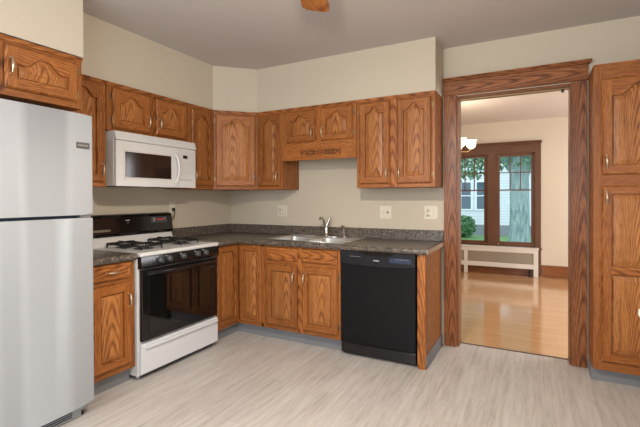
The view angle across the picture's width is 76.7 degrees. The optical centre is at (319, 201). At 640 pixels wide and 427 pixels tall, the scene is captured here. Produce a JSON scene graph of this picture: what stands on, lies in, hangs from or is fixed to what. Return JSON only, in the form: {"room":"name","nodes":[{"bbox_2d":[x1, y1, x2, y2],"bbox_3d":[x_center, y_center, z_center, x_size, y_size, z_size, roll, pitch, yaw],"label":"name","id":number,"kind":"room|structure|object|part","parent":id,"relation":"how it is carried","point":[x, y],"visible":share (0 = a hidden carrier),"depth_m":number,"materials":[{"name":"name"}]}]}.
{"room":"kitchen","nodes":[
{"label":"kitchen","id":0,"kind":"room"},
{"bbox_2d":[91,187,230,227],"bbox_3d":[-2.257,0.034,2.571,0.150,2.715,5.180,0,0,28],"label":"wall","id":1,"kind":"structure","parent":0,"point":[193,208],"depth_m":3.97,"materials":[{"name":"paint"}]},
{"bbox_2d":[0,33,82,110],"bbox_3d":[-1.949,-0.727,2.265,0.678,0.315,0.900,0,0,28],"label":"upper cabinet","id":2,"kind":"object","parent":1,"relation":"attached to","point":[30,73],"visible":0.99,"depth_m":2.30,"materials":[{"name":"brown wood"}]},
{"bbox_3d":[-1.642,-0.728,2.159,0.036,0.105,0.017,0,0,28],"label":"handle","id":3,"kind":"part","parent":2,"relation":"part of","materials":[{"name":"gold metal"}]},
{"bbox_3d":[-1.587,-0.727,2.323,0.024,0.235,0.390,0,0,28],"label":"door","id":4,"kind":"part","parent":2,"relation":"part of","materials":[{"name":"brown wood"}]},
{"bbox_3d":[-1.695,-0.873,2.130,0.016,0.023,0.900,0,0,28],"label":"molding","id":5,"kind":"part","parent":2,"relation":"part of","materials":[{"name":"brown wood"}]},
{"bbox_2d":[70,74,106,186],"bbox_3d":[-1.785,-0.497,2.899,0.376,0.783,0.360,0,0,28],"label":"upper cabinet","id":6,"kind":"object","parent":1,"relation":"attached to","point":[93,89],"visible":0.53,"depth_m":2.92,"materials":[{"name":"brown wood"}]},
{"bbox_3d":[-1.679,-0.496,2.843,0.019,0.782,0.358,0,0,28],"label":"frame","id":7,"kind":"part","parent":6,"relation":"part of","materials":[{"name":"brown wood"}]},
{"bbox_3d":[-1.665,-0.876,2.832,0.016,0.023,0.360,0,0,28],"label":"molding","id":8,"kind":"part","parent":6,"relation":"part of","materials":[{"name":"brown wood"}]},
{"bbox_2d":[169,202,174,213],"bbox_3d":[-1.440,0.063,3.949,0.008,0.116,0.072,0,0,28],"label":"outlet","id":9,"kind":"object","parent":1,"relation":"attached to","point":[171,204],"visible":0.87,"depth_m":3.94,"materials":[{"name":"beige plastic"}]},
{"bbox_2d":[164,103,213,189],"bbox_3d":[-1.247,-0.506,3.919,0.376,0.783,0.326,0,0,28],"label":"upper cabinet","id":10,"kind":"object","parent":1,"relation":"attached to","point":[200,119],"visible":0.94,"depth_m":3.84,"materials":[{"name":"brown wood"}]},
{"bbox_3d":[-1.142,-0.505,3.863,0.019,0.782,0.324,0,0,28],"label":"frame","id":11,"kind":"part","parent":10,"relation":"part of","materials":[{"name":"brown wood"}]},
{"bbox_3d":[-1.127,-0.886,3.852,0.016,0.023,0.326,0,0,28],"label":"molding","id":12,"kind":"part","parent":10,"relation":"part of","materials":[{"name":"brown wood"}]},
{"bbox_3d":[-1.120,-0.502,3.857,0.024,0.710,0.275,0,0,28],"label":"door","id":13,"kind":"part","parent":10,"relation":"part of","materials":[{"name":"brown wood"}]},
{"bbox_2d":[0,0,442,112],"bbox_3d":[-0.749,-1.112,2.680,2.414,0.437,3.300,0,0,28],"label":"soffit","id":14,"kind":"structure","parent":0,"point":[111,53],"depth_m":3.46,"materials":[{"name":"paint"}]},
{"bbox_2d":[105,81,188,141],"bbox_3d":[-1.513,-0.713,3.415,0.376,0.360,0.800,0,0,28],"label":"upper cabinet","id":15,"kind":"object","parent":14,"relation":"attached to","point":[127,109],"visible":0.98,"depth_m":3.28,"materials":[{"name":"brown wood"}]},
{"bbox_3d":[-1.476,-0.704,3.181,0.024,0.300,0.330,0,0,28],"label":"door","id":16,"kind":"part","parent":15,"relation":"part of","materials":[{"name":"brown wood"}]},
{"bbox_3d":[-1.392,-0.881,3.350,0.016,0.023,0.800,0,0,28],"label":"molding","id":17,"kind":"part","parent":15,"relation":"part of","materials":[{"name":"brown wood"}]},
{"bbox_2d":[106,130,195,188],"bbox_3d":[-1.474,-0.320,3.406,0.452,0.412,0.795,0,0,28],"label":"microwave","id":18,"kind":"object","parent":15,"relation":"attached to","point":[133,160],"visible":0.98,"depth_m":3.21,"materials":[{"name":"white plastic"}]},
{"bbox_3d":[-1.368,-0.284,3.235,0.031,0.339,0.586,0,0,28],"label":"door","id":19,"kind":"part","parent":18,"relation":"part of","materials":[{"name":"white plastic"}]},
{"bbox_3d":[-1.361,-0.279,3.226,0.014,0.220,0.456,0,0,28],"label":"door trim","id":20,"kind":"part","parent":18,"relation":"part of","materials":[{"name":"grey plastic"}]},
{"bbox_3d":[-1.219,-0.279,3.458,0.052,0.262,0.023,0,0,2],"label":"handle","id":21,"kind":"part","parent":18,"relation":"part of","materials":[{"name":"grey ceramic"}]},
{"bbox_3d":[-1.184,-0.288,3.587,0.028,0.339,0.201,0,0,28],"label":"control panel","id":22,"kind":"part","parent":18,"relation":"part of","materials":[{"name":"white plastic"}]},
{"bbox_3d":[-1.294,-0.707,3.526,0.024,0.300,0.324,0,0,28],"label":"door","id":23,"kind":"part","parent":15,"relation":"part of","materials":[{"name":"brown wood"}]},
{"bbox_2d":[57,271,639,426],"bbox_3d":[1.382,1.326,2.878,6.000,0.100,8.800,0,0,28],"label":"floor","id":24,"kind":"structure","parent":0,"point":[243,379],"depth_m":2.82,"materials":[{"name":"laminate"}]},
{"bbox_2d":[0,98,93,426],"bbox_3d":[-1.857,0.392,2.230,0.797,1.799,0.835,0,0,28],"label":"refrigerator","id":25,"kind":"object","parent":24,"relation":"on","point":[47,305],"visible":1,"depth_m":2.18,"materials":[{"name":"grey metal"}]},
{"bbox_3d":[-1.577,-0.212,2.076,0.071,0.592,0.835,0,0,28],"label":"freezer door","id":26,"kind":"part","parent":25,"relation":"part of","materials":[{"name":"grey metal"}]},
{"bbox_3d":[-1.574,0.655,2.083,0.071,1.105,0.835,0,0,28],"label":"door","id":27,"kind":"part","parent":25,"relation":"part of","materials":[{"name":"grey metal"}]},
{"bbox_2d":[93,260,134,395],"bbox_3d":[-1.649,0.848,2.844,0.670,0.875,0.366,0,0,28],"label":"base cabinet","id":28,"kind":"object","parent":24,"relation":"on","point":[113,283],"visible":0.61,"depth_m":2.72,"materials":[{"name":"brown wood"}]},
{"bbox_3d":[-1.395,0.477,2.711,0.019,0.106,0.285,0,0,28],"label":"drawer","id":29,"kind":"part","parent":28,"relation":"part of","materials":[{"name":"brown wood"}]},
{"bbox_3d":[-1.392,0.849,2.712,0.024,0.567,0.285,0,0,28],"label":"door","id":30,"kind":"part","parent":28,"relation":"part of","materials":[{"name":"brown wood"}]},
{"bbox_2d":[93,249,137,265],"bbox_3d":[-1.663,0.345,2.838,0.647,0.140,0.383,0,0,28],"label":"countertop","id":31,"kind":"structure","parent":28,"relation":"on","point":[100,257],"depth_m":2.76,"materials":[{"name":"stone"}]},
{"bbox_3d":[-1.312,0.686,2.802,0.036,0.105,0.017,0,0,28],"label":"handle","id":32,"kind":"part","parent":28,"relation":"part of","materials":[{"name":"silver metal"}]},
{"bbox_2d":[90,212,218,377],"bbox_3d":[-1.345,0.695,3.352,0.695,1.173,0.800,0,0,28],"label":"gas range","id":33,"kind":"object","parent":24,"relation":"on","point":[175,278],"visible":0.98,"depth_m":3.19,"materials":[{"name":"white metal"}]},
{"bbox_2d":[94,240,217,256],"bbox_3d":[-1.329,0.381,3.341,0.572,0.031,0.800,0,0,28],"label":"cooktop","id":34,"kind":"object","parent":33,"relation":"in","point":[169,248],"depth_m":3.19,"materials":[{"name":"white metal"}]},
{"bbox_3d":[-1.170,0.434,2.994,0.034,0.048,0.048,0,0,28],"label":"knob","id":35,"kind":"part","parent":33,"relation":"part of","materials":[{"name":"grey"}]},
{"bbox_3d":[-1.131,0.433,3.068,0.034,0.048,0.048,0,0,28],"label":"knob","id":36,"kind":"part","parent":33,"relation":"part of","materials":[{"name":"grey"}]},
{"bbox_3d":[-1.097,0.747,3.223,0.030,0.514,0.774,0,0,28],"label":"oven door","id":37,"kind":"part","parent":33,"relation":"part of","materials":[{"name":"black glass"}]},
{"bbox_3d":[-1.093,0.440,3.217,0.046,0.084,0.792,0,0,28],"label":"control panel","id":38,"kind":"part","parent":33,"relation":"part of","materials":[{"name":"black"}]},
{"bbox_3d":[-1.095,1.127,3.226,0.030,0.214,0.782,0,0,28],"label":"storage drawer","id":39,"kind":"part","parent":33,"relation":"part of","materials":[{"name":"white metal"}]},
{"bbox_3d":[-1.061,0.517,3.201,0.051,0.026,0.716,0,0,28],"label":"door handle","id":40,"kind":"part","parent":33,"relation":"part of","materials":[{"name":"black metal"}]},
{"bbox_3d":[-1.066,0.432,3.191,0.034,0.048,0.048,0,0,28],"label":"knob","id":41,"kind":"part","parent":33,"relation":"part of","materials":[{"name":"grey plastic"}]},
{"bbox_2d":[215,244,266,339],"bbox_3d":[-0.859,0.837,4.091,0.902,0.875,0.937,0,0,28],"label":"base cabinet","id":42,"kind":"object","parent":24,"relation":"on","point":[240,302],"visible":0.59,"depth_m":3.78,"materials":[{"name":"brown wood"}]},
{"bbox_3d":[-0.851,0.777,3.737,0.024,0.722,0.290,0,0,28],"label":"door","id":43,"kind":"part","parent":42,"relation":"part of","materials":[{"name":"brown wood"}]},
{"bbox_3d":[-0.655,0.775,3.808,0.257,0.722,0.024,0,0,28],"label":"door","id":44,"kind":"part","parent":42,"relation":"part of","materials":[{"name":"brown wood"}]},
{"bbox_2d":[171,223,443,254],"bbox_3d":[-0.187,0.333,3.731,2.424,0.140,0.936,0,0,28],"label":"countertop","id":45,"kind":"structure","parent":42,"relation":"on","point":[401,241],"depth_m":3.80,"materials":[{"name":"stone"}]},
{"bbox_2d":[265,234,364,243],"bbox_3d":[-0.039,0.437,3.828,0.803,0.174,0.519,0,0,28],"label":"sink","id":46,"kind":"object","parent":45,"relation":"in","point":[295,237],"visible":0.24,"depth_m":3.91,"materials":[{"name":"silver metal"}]},
{"bbox_3d":[-0.220,0.440,3.882,0.340,0.170,0.375,0,0,28],"label":"bowl","id":47,"kind":"part","parent":46,"relation":"part of","materials":[{"name":"silver metal"}]},
{"bbox_3d":[0.107,0.440,3.709,0.340,0.170,0.375,0,0,28],"label":"bowl","id":48,"kind":"part","parent":46,"relation":"part of","materials":[{"name":"silver metal"}]},
{"bbox_2d":[341,225,345,237],"bbox_3d":[0.232,0.291,3.915,0.040,0.121,0.052,0,0,28],"label":"sprayer","id":49,"kind":"object","parent":46,"relation":"on","point":[343,226],"visible":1,"depth_m":3.91,"materials":[{"name":"silver metal"}]},
{"bbox_2d":[316,216,336,236],"bbox_3d":[0.063,0.250,4.010,0.186,0.205,0.163,0,0,-12],"label":"kitchen faucet","id":50,"kind":"object","parent":45,"relation":"on","point":[321,217],"visible":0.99,"depth_m":3.99,"materials":[{"name":"silver metal"}]},
{"bbox_3d":[0.028,0.217,3.967,0.029,0.138,0.126,0,1,36],"label":"spout","id":51,"kind":"part","parent":50,"relation":"part of","materials":[{"name":"silver metal"}]},
{"bbox_2d":[263,245,341,350],"bbox_3d":[-0.047,0.836,3.813,0.790,0.875,0.670,0,0,28],"label":"base cabinet","id":52,"kind":"object","parent":24,"relation":"on","point":[302,286],"visible":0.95,"depth_m":3.56,"materials":[{"name":"brown wood"}]},
{"bbox_3d":[-0.348,0.849,3.646,0.328,0.555,0.024,0,0,28],"label":"door","id":53,"kind":"part","parent":52,"relation":"part of","materials":[{"name":"brown wood"}]},
{"bbox_3d":[-0.348,0.478,3.646,0.328,0.113,0.019,0,0,28],"label":"false drawer","id":54,"kind":"part","parent":52,"relation":"part of","materials":[{"name":"brown wood"}]},
{"bbox_3d":[-0.003,0.478,3.463,0.340,0.113,0.019,0,0,28],"label":"false drawer","id":55,"kind":"part","parent":52,"relation":"part of","materials":[{"name":"brown wood"}]},
{"bbox_3d":[-0.003,0.849,3.464,0.340,0.555,0.024,0,0,28],"label":"door","id":56,"kind":"part","parent":52,"relation":"part of","materials":[{"name":"brown wood"}]},
{"bbox_2d":[340,250,417,365],"bbox_3d":[0.586,0.836,3.477,0.625,0.858,0.616,0,0,28],"label":"dishwasher","id":57,"kind":"object","parent":24,"relation":"on","point":[379,289],"visible":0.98,"depth_m":3.20,"materials":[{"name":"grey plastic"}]},
{"bbox_3d":[0.453,0.465,3.225,0.625,0.112,0.040,0,0,28],"label":"control panel","id":58,"kind":"part","parent":57,"relation":"part of","materials":[{"name":"black plastic"}]},
{"bbox_3d":[0.461,1.208,3.240,0.625,0.078,0.026,0,0,28],"label":"access panel","id":59,"kind":"part","parent":57,"relation":"part of","materials":[{"name":"black metal"}]},
{"bbox_3d":[0.475,1.216,3.263,0.617,0.102,0.025,0,0,28],"label":"toe panel","id":60,"kind":"part","parent":57,"relation":"part of","materials":[{"name":"black"}]},
{"bbox_3d":[0.617,0.464,3.115,0.170,0.037,0.001,0,0,28],"label":"button panel","id":61,"kind":"part","parent":57,"relation":"part of","materials":[{"name":"blue"}]},
{"bbox_2d":[416,255,417,360],"bbox_3d":[0.598,0.820,3.496,0.617,0.828,0.570,0,0,28],"label":"tub","id":62,"kind":"object","parent":57,"relation":"in","point":[416,255],"depth_m":3.11,"materials":[{"name":"grey plastic"}]},
{"bbox_2d":[417,248,441,369],"bbox_3d":[0.909,0.836,3.322,0.068,0.875,0.596,0,0,28],"label":"end panel","id":63,"kind":"object","parent":24,"relation":"on","point":[429,336],"visible":0.86,"depth_m":3.14,"materials":[{"name":"brown wood"}]},
{"bbox_3d":[0.940,0.836,3.346,0.020,0.875,0.526,0,0,28],"label":"panel","id":64,"kind":"part","parent":63,"relation":"part of","materials":[{"name":"brown wood"}]},
{"bbox_2d":[461,244,538,277],"bbox_3d":[2.584,1.006,7.106,2.220,0.472,0.139,0,0,28],"label":"radiator cover","id":65,"kind":"object","parent":24,"relation":"on","point":[478,255],"visible":0.68,"depth_m":6.81,"materials":[{"name":"beige wood"}]},
{"bbox_2d":[461,250,463,259],"bbox_3d":[2.082,0.945,7.319,0.995,0.183,0.004,0,0,28],"label":"grille","id":66,"kind":"object","parent":65,"relation":"attached to","point":[462,251],"depth_m":7.10,"materials":[{"name":"metal"}]},
{"bbox_2d":[468,250,533,264],"bbox_3d":[3.025,0.946,6.821,1.017,0.183,0.004,0,0,28],"label":"grille","id":67,"kind":"object","parent":65,"relation":"attached to","point":[492,257],"depth_m":6.80,"materials":[{"name":"metal"}]},
{"bbox_2d":[461,342,567,359],"bbox_3d":[1.628,1.319,3.439,0.864,0.104,0.022,0,0,28],"label":"trim","id":68,"kind":"structure","parent":24,"relation":"on","point":[461,342],"depth_m":3.41,"materials":[{"name":"brown"}]},
{"bbox_2d":[588,59,639,386],"bbox_3d":[2.211,0.162,2.802,0.566,2.221,0.340,0,0,28],"label":"pantry cabinet","id":69,"kind":"object","parent":24,"relation":"on","point":[614,88],"visible":1,"depth_m":2.77,"materials":[{"name":"brown wood"}]},
{"bbox_3d":[1.959,-0.025,2.761,0.017,0.105,0.036,0,0,28],"label":"handle","id":70,"kind":"part","parent":69,"relation":"part of","materials":[{"name":"gold metal"}]},
{"bbox_3d":[1.958,-0.270,2.760,0.017,0.105,0.036,0,0,28],"label":"handle","id":71,"kind":"part","parent":69,"relation":"part of","materials":[{"name":"gold metal"}]},
{"bbox_3d":[2.155,-0.940,2.691,0.562,0.014,0.010,0,0,28],"label":"molding","id":72,"kind":"part","parent":69,"relation":"part of","materials":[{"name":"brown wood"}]},
{"bbox_3d":[2.151,0.502,2.697,0.454,1.215,0.024,0,0,28],"label":"door","id":73,"kind":"part","parent":69,"relation":"part of","materials":[{"name":"brown wood"}]},
{"bbox_3d":[2.148,-0.510,2.690,0.454,0.660,0.024,0,0,28],"label":"door","id":74,"kind":"part","parent":69,"relation":"part of","materials":[{"name":"brown wood"}]},
{"bbox_2d":[83,0,639,124],"bbox_3d":[1.350,-1.379,2.871,6.250,0.120,9.100,0,0,28],"label":"ceiling","id":75,"kind":"structure","parent":0,"point":[246,34],"depth_m":3.07,"materials":[{"name":"paint"}]},
{"bbox_2d":[300,0,328,11],"bbox_3d":[-0.131,-1.101,1.535,1.395,0.444,1.427,0,0,28],"label":"ceiling fan","id":76,"kind":"object","parent":75,"relation":"hanging from","point":[313,5],"visible":1,"depth_m":2.19,"materials":[{"name":"brown wood"}]},
{"bbox_2d":[461,137,476,152],"bbox_3d":[1.818,-0.991,5.473,0.570,0.694,0.554,0,0,28],"label":"chandelier","id":77,"kind":"object","parent":75,"relation":"hanging from","point":[471,143],"visible":0.27,"depth_m":5.36,"materials":[{"name":"white glass"}]},
{"bbox_3d":[1.824,-0.755,5.243,0.152,0.116,0.148,0,0,28],"label":"lamp shade","id":78,"kind":"part","parent":77,"relation":"part of","materials":[{"name":"white glass"}]},
{"bbox_3d":[2.021,-0.757,5.410,0.152,0.116,0.148,0,0,28],"label":"lamp shade","id":79,"kind":"part","parent":77,"relation":"part of","materials":[{"name":"white glass"}]},
{"bbox_2d":[230,16,639,367],"bbox_3d":[1.022,0.014,3.695,4.600,2.715,0.130,0,0,28],"label":"wall","id":80,"kind":"structure","parent":0,"point":[328,188],"depth_m":3.63,"materials":[{"name":"paint"}]},
{"bbox_2d":[209,110,257,190],"bbox_3d":[-0.910,-0.509,4.279,0.635,0.783,0.631,0,0,28],"label":"upper cabinet","id":81,"kind":"object","parent":80,"relation":"attached to","point":[235,133],"visible":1,"depth_m":4.05,"materials":[{"name":"brown wood"}]},
{"bbox_3d":[-0.846,-0.888,4.058,0.426,0.023,0.016,0,0,-17],"label":"molding","id":82,"kind":"part","parent":81,"relation":"part of","materials":[{"name":"brown wood"}]},
{"bbox_2d":[257,110,298,189],"bbox_3d":[-0.444,-0.510,4.177,0.302,0.783,0.376,0,0,28],"label":"upper cabinet","id":83,"kind":"object","parent":80,"relation":"attached to","point":[274,173],"visible":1,"depth_m":4.04,"materials":[{"name":"brown wood"}]},
{"bbox_3d":[-0.509,-0.889,4.053,0.302,0.023,0.016,0,0,28],"label":"molding","id":84,"kind":"part","parent":83,"relation":"part of","materials":[{"name":"brown wood"}]},
{"bbox_3d":[-0.508,-0.506,4.051,0.249,0.710,0.024,0,0,28],"label":"door","id":85,"kind":"part","parent":83,"relation":"part of","materials":[{"name":"brown wood"}]},
{"bbox_3d":[-0.499,-0.509,4.071,0.300,0.782,0.019,0,0,28],"label":"frame","id":86,"kind":"part","parent":83,"relation":"part of","materials":[{"name":"brown wood"}]},
{"bbox_2d":[278,205,286,216],"bbox_3d":[-0.408,0.107,4.367,0.115,0.124,0.016,0,0,28],"label":"wall outlet","id":87,"kind":"object","parent":80,"relation":"attached to","point":[282,209],"visible":1,"depth_m":4.37,"materials":[{"name":"beige plastic"}]},
{"bbox_2d":[171,223,443,240],"bbox_3d":[-0.191,0.311,3.733,2.417,0.096,0.936,0,0,28],"label":"backsplash","id":88,"kind":"structure","parent":80,"relation":"attached to","point":[380,233],"depth_m":4.08,"materials":[{"name":"laminate"}]},
{"bbox_2d":[282,100,356,160],"bbox_3d":[0.038,-0.648,3.921,0.788,0.508,0.376,0,0,28],"label":"upper cabinet","id":89,"kind":"object","parent":80,"relation":"attached to","point":[323,131],"visible":1,"depth_m":3.78,"materials":[{"name":"brown wood"}]},
{"bbox_3d":[-0.189,-0.714,3.880,0.320,0.300,0.024,0,0,28],"label":"door","id":90,"kind":"part","parent":89,"relation":"part of","materials":[{"name":"brown wood"}]},
{"bbox_3d":[-0.026,-0.889,3.798,0.788,0.023,0.016,0,0,28],"label":"molding","id":91,"kind":"part","parent":89,"relation":"part of","materials":[{"name":"brown wood"}]},
{"bbox_3d":[0.149,-0.714,3.702,0.325,0.300,0.024,0,0,28],"label":"door","id":92,"kind":"part","parent":89,"relation":"part of","materials":[{"name":"brown wood"}]},
{"bbox_2d":[380,206,391,218],"bbox_3d":[0.618,0.107,3.826,0.118,0.124,0.016,0,0,28],"label":"wall outlet","id":93,"kind":"object","parent":80,"relation":"attached to","point":[385,211],"visible":1,"depth_m":3.83,"materials":[{"name":"beige plastic"}]},
{"bbox_2d":[356,90,442,188],"bbox_3d":[0.697,-0.510,3.575,0.697,0.783,0.376,0,0,28],"label":"upper cabinet","id":94,"kind":"object","parent":80,"relation":"attached to","point":[400,137],"visible":1,"depth_m":3.44,"materials":[{"name":"brown wood"}]},
{"bbox_3d":[0.475,-0.505,3.532,0.280,0.710,0.024,0,0,28],"label":"door","id":95,"kind":"part","parent":94,"relation":"part of","materials":[{"name":"brown wood"}]},
{"bbox_3d":[0.630,-0.889,3.452,0.692,0.023,0.016,0,0,28],"label":"molding","id":96,"kind":"part","parent":94,"relation":"part of","materials":[{"name":"brown wood"}]},
{"bbox_3d":[0.781,-0.505,3.370,0.288,0.710,0.024,0,0,28],"label":"door","id":97,"kind":"part","parent":94,"relation":"part of","materials":[{"name":"brown wood"}]},
{"bbox_2d":[424,206,437,219],"bbox_3d":[0.995,0.104,3.627,0.122,0.124,0.016,0,0,28],"label":"wall outlet","id":98,"kind":"object","parent":80,"relation":"attached to","point":[430,212],"visible":1,"depth_m":3.63,"materials":[{"name":"beige plastic"}]},
{"bbox_2d":[443,58,591,367],"bbox_3d":[1.598,0.102,3.365,1.088,2.336,0.198,0,0,28],"label":"door frame","id":99,"kind":"structure","parent":80,"relation":"in","point":[576,72],"depth_m":3.21,"materials":[{"name":"brown wood"}]},
{"bbox_3d":[1.143,0.174,3.545,0.106,2.193,0.023,0,0,28],"label":"casing","id":100,"kind":"part","parent":99,"relation":"part of","materials":[{"name":"brown wood"}]},
{"bbox_3d":[1.987,0.174,3.100,0.100,2.193,0.023,0,0,28],"label":"casing","id":101,"kind":"part","parent":99,"relation":"part of","materials":[{"name":"brown wood"}]},
{"bbox_2d":[461,116,567,266],"bbox_3d":[3.731,-0.007,6.687,5.400,2.695,0.150,0,0,28],"label":"wall","id":102,"kind":"structure","parent":0,"point":[553,132],"depth_m":6.60,"materials":[{"name":"paint"}]},
{"bbox_2d":[461,140,541,276],"bbox_3d":[2.970,0.121,7.019,1.545,2.240,0.135,0,0,28],"label":"window","id":103,"kind":"structure","parent":102,"relation":"in","point":[501,181],"depth_m":6.94,"materials":[{"name":"brown wood"}]},
{"bbox_3d":[2.666,-0.035,7.201,0.476,1.450,0.003,0,0,28],"label":"pane","id":104,"kind":"part","parent":103,"relation":"part of","materials":[{"name":"clear glass"}]},
{"bbox_3d":[2.667,-0.021,7.203,0.592,1.598,0.040,0,0,28],"label":"sash","id":105,"kind":"part","parent":103,"relation":"part of","materials":[{"name":"brown wood"}]},
{"bbox_3d":[3.311,-0.020,6.863,0.593,1.598,0.040,0,0,28],"label":"sash","id":106,"kind":"part","parent":103,"relation":"part of","materials":[{"name":"brown wood"}]},
{"bbox_3d":[3.310,-0.034,6.861,0.477,1.450,0.003,0,0,28],"label":"pane","id":107,"kind":"part","parent":103,"relation":"part of","materials":[{"name":"clear glass"}]},
{"bbox_2d":[461,264,567,278],"bbox_3d":[3.870,1.146,6.522,5.000,0.190,0.027,0,0,28],"label":"baseboard","id":108,"kind":"structure","parent":102,"relation":"attached to","point":[546,270],"depth_m":6.76,"materials":[{"name":"brown wood"}]}
]}

